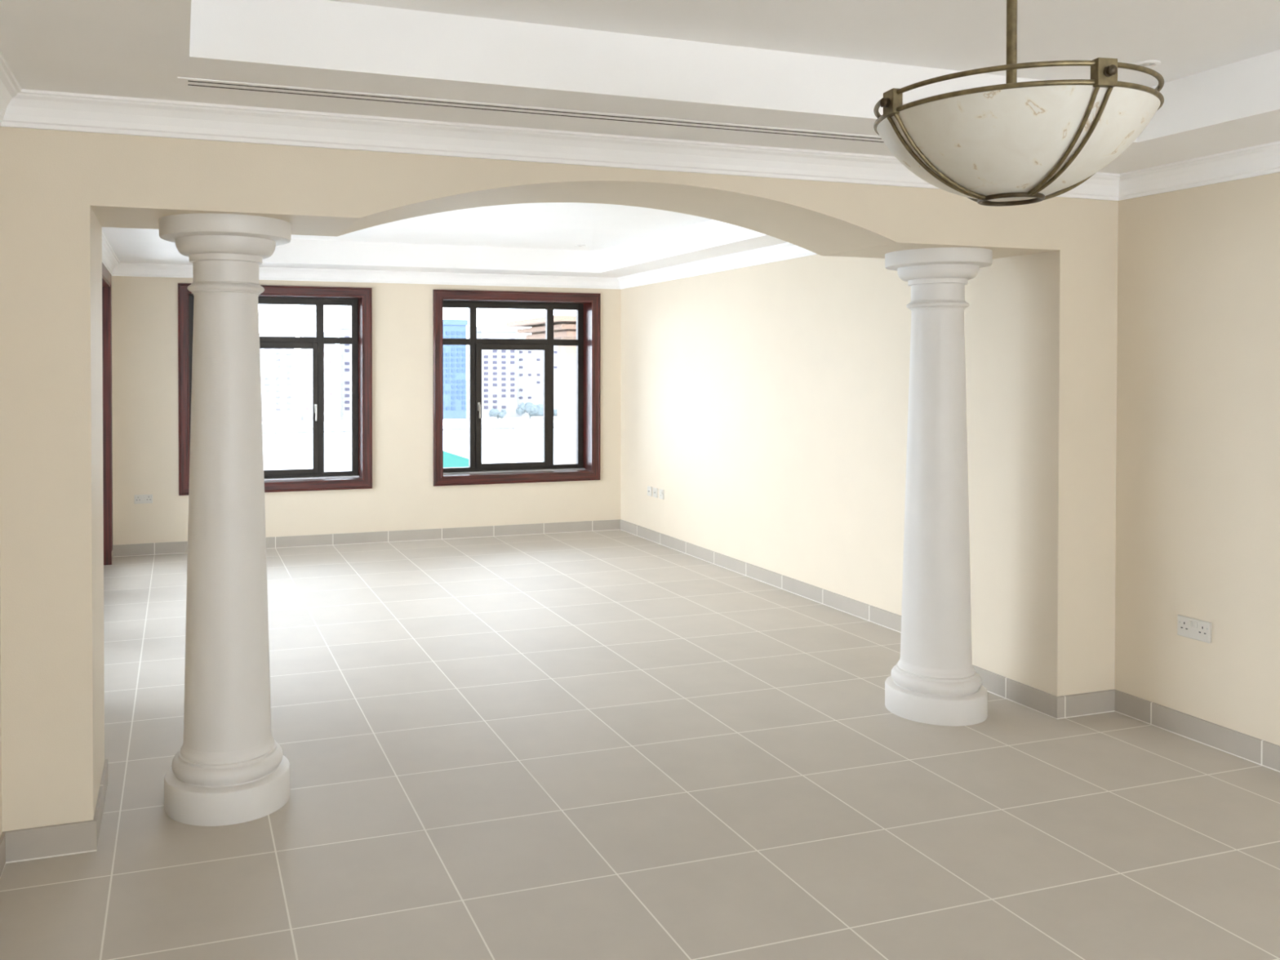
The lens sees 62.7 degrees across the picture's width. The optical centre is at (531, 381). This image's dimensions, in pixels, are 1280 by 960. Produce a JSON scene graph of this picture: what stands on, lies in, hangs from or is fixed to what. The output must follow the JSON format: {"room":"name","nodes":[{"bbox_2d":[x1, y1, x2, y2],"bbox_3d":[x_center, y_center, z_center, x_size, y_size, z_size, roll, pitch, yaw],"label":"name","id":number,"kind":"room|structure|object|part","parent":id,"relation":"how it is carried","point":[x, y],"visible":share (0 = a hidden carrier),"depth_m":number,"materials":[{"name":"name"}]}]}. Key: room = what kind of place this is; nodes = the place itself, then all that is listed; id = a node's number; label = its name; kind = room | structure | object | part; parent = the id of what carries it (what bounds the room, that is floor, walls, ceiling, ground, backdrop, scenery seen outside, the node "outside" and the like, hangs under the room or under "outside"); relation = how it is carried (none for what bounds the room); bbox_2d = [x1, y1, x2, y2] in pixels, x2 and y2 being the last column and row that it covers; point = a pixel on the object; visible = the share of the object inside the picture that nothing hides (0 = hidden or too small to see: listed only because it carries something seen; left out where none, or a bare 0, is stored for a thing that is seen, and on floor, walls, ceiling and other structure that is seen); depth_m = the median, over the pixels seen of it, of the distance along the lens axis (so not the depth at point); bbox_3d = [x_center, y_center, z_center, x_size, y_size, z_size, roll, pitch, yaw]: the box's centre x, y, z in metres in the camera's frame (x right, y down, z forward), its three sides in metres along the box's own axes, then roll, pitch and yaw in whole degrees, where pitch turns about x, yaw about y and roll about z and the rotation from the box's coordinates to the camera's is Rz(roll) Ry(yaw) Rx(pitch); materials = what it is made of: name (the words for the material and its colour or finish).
{"room":"empty living room","nodes":[
{"label":"empty living room","id":0,"kind":"room"},
{"bbox_2d":[0,560,2,836],"bbox_3d":[-1.682,0.077,2.811,0.300,2.950,12.400,0,1,-19],"label":"wall","id":1,"kind":"structure","parent":0,"point":[1,811],"depth_m":3.33,"materials":[{"name":"beige paint"}]},
{"bbox_2d":[0,832,5,878],"bbox_3d":[-1.070,1.518,1.502,0.011,0.100,3.874,0,1,-19],"label":"baseboard","id":2,"kind":"structure","parent":1,"relation":"attached to","point":[2,838],"depth_m":3.29,"materials":[{"name":"tile"}]},
{"bbox_2d":[102,262,112,564],"bbox_3d":[-2.879,0.331,6.553,0.224,2.345,4.050,0,1,-19],"label":"door","id":3,"kind":"structure","parent":1,"relation":"in","point":[106,275],"depth_m":8.38,"materials":[{"name":"brown wood"}]},
{"bbox_3d":[-2.784,-0.797,6.571,0.024,0.090,3.850,0,1,-19],"label":"casing","id":4,"kind":"part","parent":3,"relation":"part of","materials":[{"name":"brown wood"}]},
{"bbox_3d":[-3.416,0.254,8.456,0.024,2.240,0.100,0,1,-19],"label":"casing","id":5,"kind":"part","parent":3,"relation":"part of","materials":[{"name":"brown wood"}]},
{"bbox_2d":[111,275,621,545],"bbox_3d":[-1.379,-0.011,9.636,5.240,2.950,0.340,0,1,-19],"label":"wall","id":6,"kind":"structure","parent":0,"point":[402,495],"depth_m":9.46,"materials":[{"name":"beige paint"}]},
{"bbox_2d":[133,494,152,503],"bbox_3d":[-3.281,0.997,8.818,0.147,0.075,0.016,0,1,-19],"label":"double socket","id":7,"kind":"object","parent":6,"relation":"attached to","point":[138,499],"visible":1,"depth_m":8.81,"materials":[{"name":"white plastic"}]},
{"bbox_2d":[177,283,372,495],"bbox_3d":[-2.269,0.067,9.279,1.655,1.810,0.288,0,1,-19],"label":"window","id":8,"kind":"structure","parent":6,"relation":"in","point":[360,299],"depth_m":9.40,"materials":[{"name":"brown wood"}]},
{"bbox_3d":[-2.975,0.071,8.920,0.088,1.810,0.058,0,1,-19],"label":"casing","id":9,"kind":"part","parent":8,"relation":"part of","materials":[{"name":"brown wood"}]},
{"bbox_3d":[-2.232,-0.793,9.159,1.655,0.088,0.058,0,1,-19],"label":"casing","id":10,"kind":"part","parent":8,"relation":"part of","materials":[{"name":"brown wood"}]},
{"bbox_3d":[-2.232,0.929,9.181,1.655,0.088,0.058,0,1,-19],"label":"casing","id":11,"kind":"part","parent":8,"relation":"part of","materials":[{"name":"brown wood"}]},
{"bbox_3d":[-2.295,0.247,9.368,0.738,1.191,0.048,0,1,-19],"label":"sash","id":12,"kind":"part","parent":8,"relation":"part of","materials":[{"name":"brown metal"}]},
{"bbox_3d":[-2.267,0.892,9.284,1.479,0.016,0.180,0,1,-19],"label":"sill","id":13,"kind":"part","parent":8,"relation":"part of","materials":[{"name":"brown wood"}]},
{"bbox_3d":[-1.952,0.285,9.435,0.024,0.150,0.044,0,1,-19],"label":"handle","id":14,"kind":"part","parent":8,"relation":"part of","materials":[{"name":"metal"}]},
{"bbox_3d":[-1.490,0.065,9.421,0.088,1.810,0.058,0,1,-19],"label":"casing","id":15,"kind":"part","parent":8,"relation":"part of","materials":[{"name":"brown wood"}]},
{"bbox_2d":[113,519,620,556],"bbox_3d":[-1.328,1.416,9.486,4.629,0.100,0.011,0,1,-19],"label":"baseboard","id":16,"kind":"structure","parent":6,"relation":"attached to","point":[166,548],"depth_m":9.52,"materials":[{"name":"tile"}]},
{"bbox_2d":[102,231,817,288],"bbox_3d":[-0.500,-0.910,7.021,4.640,0.105,5.155,0,1,-19],"label":"trim","id":17,"kind":"structure","parent":6,"relation":"attached to","point":[787,251],"depth_m":9.22,"materials":[{"name":"white paint"}]},
{"bbox_2d":[432,288,600,486],"bbox_3d":[-0.163,0.058,9.990,1.655,1.810,0.288,0,1,-19],"label":"window","id":18,"kind":"structure","parent":6,"relation":"in","point":[587,306],"depth_m":10.04,"materials":[{"name":"brown wood"}]},
{"bbox_3d":[-0.868,0.062,9.631,0.088,1.810,0.058,0,1,-19],"label":"casing","id":19,"kind":"part","parent":18,"relation":"part of","materials":[{"name":"brown wood"}]},
{"bbox_3d":[-0.498,0.279,9.926,0.024,0.150,0.044,0,1,-19],"label":"handle","id":20,"kind":"part","parent":18,"relation":"part of","materials":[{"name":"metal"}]},
{"bbox_3d":[-0.189,0.238,10.079,0.738,1.191,0.048,0,1,-19],"label":"sash","id":21,"kind":"part","parent":18,"relation":"part of","materials":[{"name":"clear glass"}]},
{"bbox_3d":[-0.161,0.883,9.995,1.479,0.016,0.180,0,1,-19],"label":"sill","id":22,"kind":"part","parent":18,"relation":"part of","materials":[{"name":"brown wood"}]},
{"bbox_3d":[-0.126,-0.802,9.870,1.655,0.088,0.058,0,1,-19],"label":"casing","id":23,"kind":"part","parent":18,"relation":"part of","materials":[{"name":"brown wood"}]},
{"bbox_3d":[-0.126,0.920,9.892,1.655,0.088,0.058,0,1,-19],"label":"casing","id":24,"kind":"part","parent":18,"relation":"part of","materials":[{"name":"brown wood"}]},
{"bbox_3d":[0.616,0.056,10.132,0.088,1.810,0.058,0,1,-19],"label":"casing","id":25,"kind":"part","parent":18,"relation":"part of","materials":[{"name":"brown wood"}]},
{"bbox_2d":[102,202,787,277],"bbox_3d":[-0.500,-1.197,7.017,4.640,0.470,5.155,0,1,-19],"label":"ceiling","id":26,"kind":"structure","parent":0,"point":[538,238],"depth_m":8.46,"materials":[{"name":"white paint"}]},
{"bbox_2d":[0,126,1118,831],"bbox_3d":[0.412,0.057,4.330,4.640,2.950,0.550,0,1,-19],"label":"wall","id":27,"kind":"structure","parent":0,"point":[1044,316],"depth_m":3.86,"materials":[{"name":"beige paint"}]},
{"bbox_2d":[1,819,97,863],"bbox_3d":[-1.563,1.494,3.386,0.281,0.100,0.011,0,1,-19],"label":"baseboard","id":28,"kind":"structure","parent":27,"relation":"attached to","point":[77,837],"depth_m":3.38,"materials":[{"name":"tile"}]},
{"bbox_2d":[93,759,107,846],"bbox_3d":[-1.527,1.490,3.700,0.011,0.100,0.561,0,1,-19],"label":"baseboard","id":29,"kind":"structure","parent":27,"relation":"attached to","point":[99,811],"depth_m":3.68,"materials":[{"name":"tile"}]},
{"bbox_2d":[972,664,1055,718],"bbox_3d":[2.283,1.474,4.986,0.011,0.100,0.561,0,1,-19],"label":"baseboard","id":30,"kind":"structure","parent":27,"relation":"attached to","point":[1034,699],"depth_m":4.93,"materials":[{"name":"tile"}]},
{"bbox_2d":[1055,688,1115,719],"bbox_3d":[2.534,1.477,4.769,0.349,0.100,0.011,0,1,-19],"label":"baseboard","id":31,"kind":"structure","parent":27,"relation":"attached to","point":[1102,701],"depth_m":4.76,"materials":[{"name":"tile"}]},
{"bbox_2d":[0,529,1279,959],"bbox_3d":[0.650,1.601,3.644,5.240,0.120,13.050,0,1,-19],"label":"floor","id":32,"kind":"structure","parent":0,"point":[613,744],"depth_m":3.87,"materials":[{"name":"tile"}]},
{"bbox_2d":[159,213,291,826],"bbox_3d":[-1.115,0.480,3.820,0.462,2.117,0.462,0,1,-19],"label":"column","id":33,"kind":"structure","parent":32,"relation":"on","point":[228,768],"depth_m":3.70,"materials":[{"name":"white paint"}]},
{"bbox_2d":[884,247,992,726],"bbox_3d":[1.874,0.467,4.829,0.462,2.117,0.462,0,1,-19],"label":"column","id":34,"kind":"structure","parent":32,"relation":"on","point":[934,681],"depth_m":4.71,"materials":[{"name":"white paint"}]},
{"bbox_2d":[0,0,1279,173],"bbox_3d":[1.571,-1.119,0.883,4.640,0.470,6.695,0,1,-19],"label":"ceiling","id":35,"kind":"structure","parent":0,"point":[820,65],"depth_m":3.28,"materials":[{"name":"white paint"}]},
{"bbox_2d":[177,76,884,143],"bbox_3d":[0.320,-0.918,3.648,2.952,0.003,0.096,0,1,-19],"label":"ceiling vent","id":36,"kind":"object","parent":35,"relation":"in","point":[182,82],"visible":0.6,"depth_m":3.52,"materials":[{"name":"grey metal"}]},
{"bbox_2d":[873,0,1164,206],"bbox_3d":[0.916,-0.721,1.991,0.500,0.755,0.500,-1,1,-38],"label":"pendant lamp","id":37,"kind":"object","parent":35,"relation":"hanging from","point":[1012,140],"visible":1,"depth_m":1.84,"materials":[{"name":"white glass"}]},
{"bbox_3d":[0.657,-0.519,1.946,0.015,0.018,0.018,0,1,-10],"label":"knob","id":38,"kind":"part","parent":37,"relation":"part of","materials":[{"name":"gold metal"}]},
{"bbox_3d":[0.916,-0.731,1.991,0.019,0.695,0.019,0,1,-19],"label":"stem","id":39,"kind":"part","parent":37,"relation":"part of","materials":[{"name":"gold metal"}]},
{"bbox_3d":[0.916,-0.427,1.995,0.489,0.158,0.489,0,1,-19],"label":"lamp shade","id":40,"kind":"part","parent":37,"relation":"part of","materials":[{"name":"white glass"}]},
{"bbox_3d":[0.964,-0.517,1.735,0.018,0.018,0.015,0,1,-10],"label":"knob","id":41,"kind":"part","parent":37,"relation":"part of","materials":[{"name":"gold metal"}]},
{"bbox_2d":[1133,60,1160,68],"bbox_3d":[2.167,-1.116,3.683,0.092,0.008,0.092,0,1,-19],"label":"recessed light","id":42,"kind":"object","parent":35,"relation":"in","point":[1148,64],"visible":0.71,"depth_m":3.67,"materials":[{"name":"white paint"}]},
{"bbox_2d":[620,172,1279,746],"bbox_3d":[2.998,0.056,4.391,0.300,2.950,12.400,0,1,-19],"label":"wall","id":43,"kind":"structure","parent":0,"point":[767,404],"depth_m":5.73,"materials":[{"name":"beige paint"}]},
{"bbox_2d":[0,51,1279,200],"bbox_3d":[1.571,-0.831,0.886,4.640,0.105,6.695,0,1,-19],"label":"trim","id":44,"kind":"structure","parent":43,"relation":"attached to","point":[20,108],"depth_m":3.81,"materials":[{"name":"white paint"}]},
{"bbox_2d":[647,485,652,496],"bbox_3d":[1.081,1.012,9.588,0.016,0.086,0.086,0,1,-19],"label":"wall plate","id":45,"kind":"object","parent":43,"relation":"attached to","point":[649,488],"visible":1,"depth_m":9.57,"materials":[{"name":"white plastic"}]},
{"bbox_2d":[653,487,657,497],"bbox_3d":[1.120,1.013,9.474,0.016,0.086,0.086,0,1,-19],"label":"wall plate","id":46,"kind":"object","parent":43,"relation":"attached to","point":[655,490],"visible":1,"depth_m":9.45,"materials":[{"name":"white plastic"}]},
{"bbox_2d":[658,488,664,499],"bbox_3d":[1.162,1.015,9.351,0.016,0.086,0.086,0,1,-19],"label":"wall plate","id":47,"kind":"object","parent":43,"relation":"attached to","point":[661,492],"visible":1,"depth_m":9.34,"materials":[{"name":"white plastic"}]},
{"bbox_2d":[620,519,901,632],"bbox_3d":[1.691,1.438,7.796,0.011,0.100,5.144,0,1,-19],"label":"baseboard","id":48,"kind":"structure","parent":43,"relation":"attached to","point":[877,615],"depth_m":7.53,"materials":[{"name":"tile"}]},
{"bbox_2d":[1177,614,1211,643],"bbox_3d":[2.819,1.055,4.441,0.016,0.088,0.152,0,1,-19],"label":"double socket","id":49,"kind":"object","parent":43,"relation":"attached to","point":[1188,627],"visible":1,"depth_m":4.43,"materials":[{"name":"white plastic"}]},
{"bbox_2d":[1193,622,1197,627],"bbox_3d":[2.817,1.035,4.428,0.005,0.023,0.014,0,1,-19],"label":"switch","id":50,"kind":"object","parent":49,"relation":"attached to","point":[1195,624],"depth_m":4.42,"materials":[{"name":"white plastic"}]},
{"bbox_2d":[1115,689,1279,772],"bbox_3d":[3.765,1.517,1.652,0.011,0.100,6.684,0,1,-19],"label":"baseboard","id":51,"kind":"structure","parent":43,"relation":"attached to","point":[1258,751],"depth_m":4.41,"materials":[{"name":"tile"}]},
{"label":"outside","id":52,"kind":"structure","parent":0,"visible":0},
{"bbox_2d":[262,422,557,471],"bbox_3d":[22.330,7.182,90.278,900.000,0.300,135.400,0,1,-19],"label":"ground","id":53,"kind":"structure","parent":52,"point":[285,452],"depth_m":108.92,"materials":[{"name":"concrete"}]},
{"bbox_2d":[262,426,557,441],"bbox_3d":[-11.652,6.117,120.697,65.070,1.050,0.060,0,1,-19],"label":"railing","id":54,"kind":"object","parent":53,"relation":"on","point":[536,427],"visible":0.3,"depth_m":121.45,"materials":[{"name":"white metal"}]},
{"bbox_3d":[-11.685,5.642,120.679,65.000,0.100,0.060,0,1,-19],"label":"rail","id":55,"kind":"part","parent":54,"relation":"part of","materials":[{"name":"white metal"}]},
{"bbox_2d":[443,448,486,467],"bbox_3d":[-6.359,7.043,83.969,8.000,0.140,40.200,0,1,-19],"label":"pool","id":56,"kind":"object","parent":53,"relation":"on","point":[451,460],"visible":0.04,"depth_m":90.96,"materials":[{"name":"teal liquid"}]},
{"bbox_2d":[506,315,576,464],"bbox_3d":[3.407,3.535,16.247,7.280,8.890,2.180,0,1,-19],"label":"building wing","id":57,"kind":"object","parent":53,"relation":"on","point":[564,326],"visible":0.13,"depth_m":14.82},
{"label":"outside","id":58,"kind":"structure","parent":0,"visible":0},
{"bbox_2d":[262,380,557,427],"bbox_3d":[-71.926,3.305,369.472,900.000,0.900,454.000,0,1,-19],"label":"ground","id":59,"kind":"structure","parent":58,"point":[297,422],"depth_m":153.75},
{"bbox_2d":[259,333,295,421],"bbox_3d":[-37.252,-0.527,149.440,6.400,12.400,3.400,0,1,-19],"label":"tower building","id":60,"kind":"structure","parent":59,"relation":"on","point":[277,365],"depth_m":148.19,"materials":[{"name":"white concrete"}]},
{"bbox_2d":[299,331,336,421],"bbox_3d":[-30.643,-0.678,149.559,4.800,12.700,3.400,0,1,-19],"label":"tower building","id":61,"kind":"structure","parent":59,"relation":"on","point":[329,349],"depth_m":148.37,"materials":[{"name":"white concrete"}]},
{"bbox_2d":[337,323,351,420],"bbox_3d":[-25.456,-1.378,153.412,5.500,14.000,3.400,0,1,-19],"label":"tower building","id":62,"kind":"structure","parent":59,"relation":"on","point":[344,329],"depth_m":151.41,"materials":[{"name":"white concrete"}]},
{"bbox_2d":[443,319,467,418],"bbox_3d":[-12.120,-1.758,155.798,4.500,14.700,3.400,0,1,-19],"label":"tower building","id":63,"kind":"structure","parent":59,"relation":"on","point":[454,356],"depth_m":154.43,"materials":[{"name":"blue glass"}]},
{"bbox_2d":[476,326,518,417],"bbox_3d":[-5.381,-1.351,159.134,6.000,13.800,3.400,0,1,-19],"label":"tower building","id":64,"kind":"structure","parent":59,"relation":"on","point":[499,367],"depth_m":157.71,"materials":[{"name":"white concrete"}]},
{"bbox_2d":[488,408,506,418],"bbox_3d":[-4.941,4.825,153.947,2.826,1.582,1.741,0,1,-19],"label":"tree","id":65,"kind":"object","parent":59,"relation":"on","point":[493,412],"visible":1,"depth_m":153.42,"materials":[{"name":"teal plant"}]},
{"bbox_2d":[515,401,542,418],"bbox_3d":[-0.066,4.347,155.724,4.574,2.493,2.170,0,1,-19],"label":"tree","id":66,"kind":"object","parent":59,"relation":"on","point":[532,410],"visible":0.98,"depth_m":155.07,"materials":[{"name":"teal plant"}]},
{"bbox_2d":[516,337,557,417],"bbox_3d":[2.554,-0.612,163.933,11.700,12.200,3.400,0,1,-19],"label":"tower building","id":67,"kind":"structure","parent":59,"relation":"on","point":[529,362],"depth_m":161.49,"materials":[{"name":"white concrete"}]},
{"bbox_2d":[553,408,557,416],"bbox_3d":[4.488,4.902,157.334,2.557,1.340,1.727,0,1,-19],"label":"tree","id":68,"kind":"object","parent":59,"relation":"on","point":[555,411],"visible":0.16,"depth_m":157.09,"materials":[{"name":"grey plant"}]}
]}

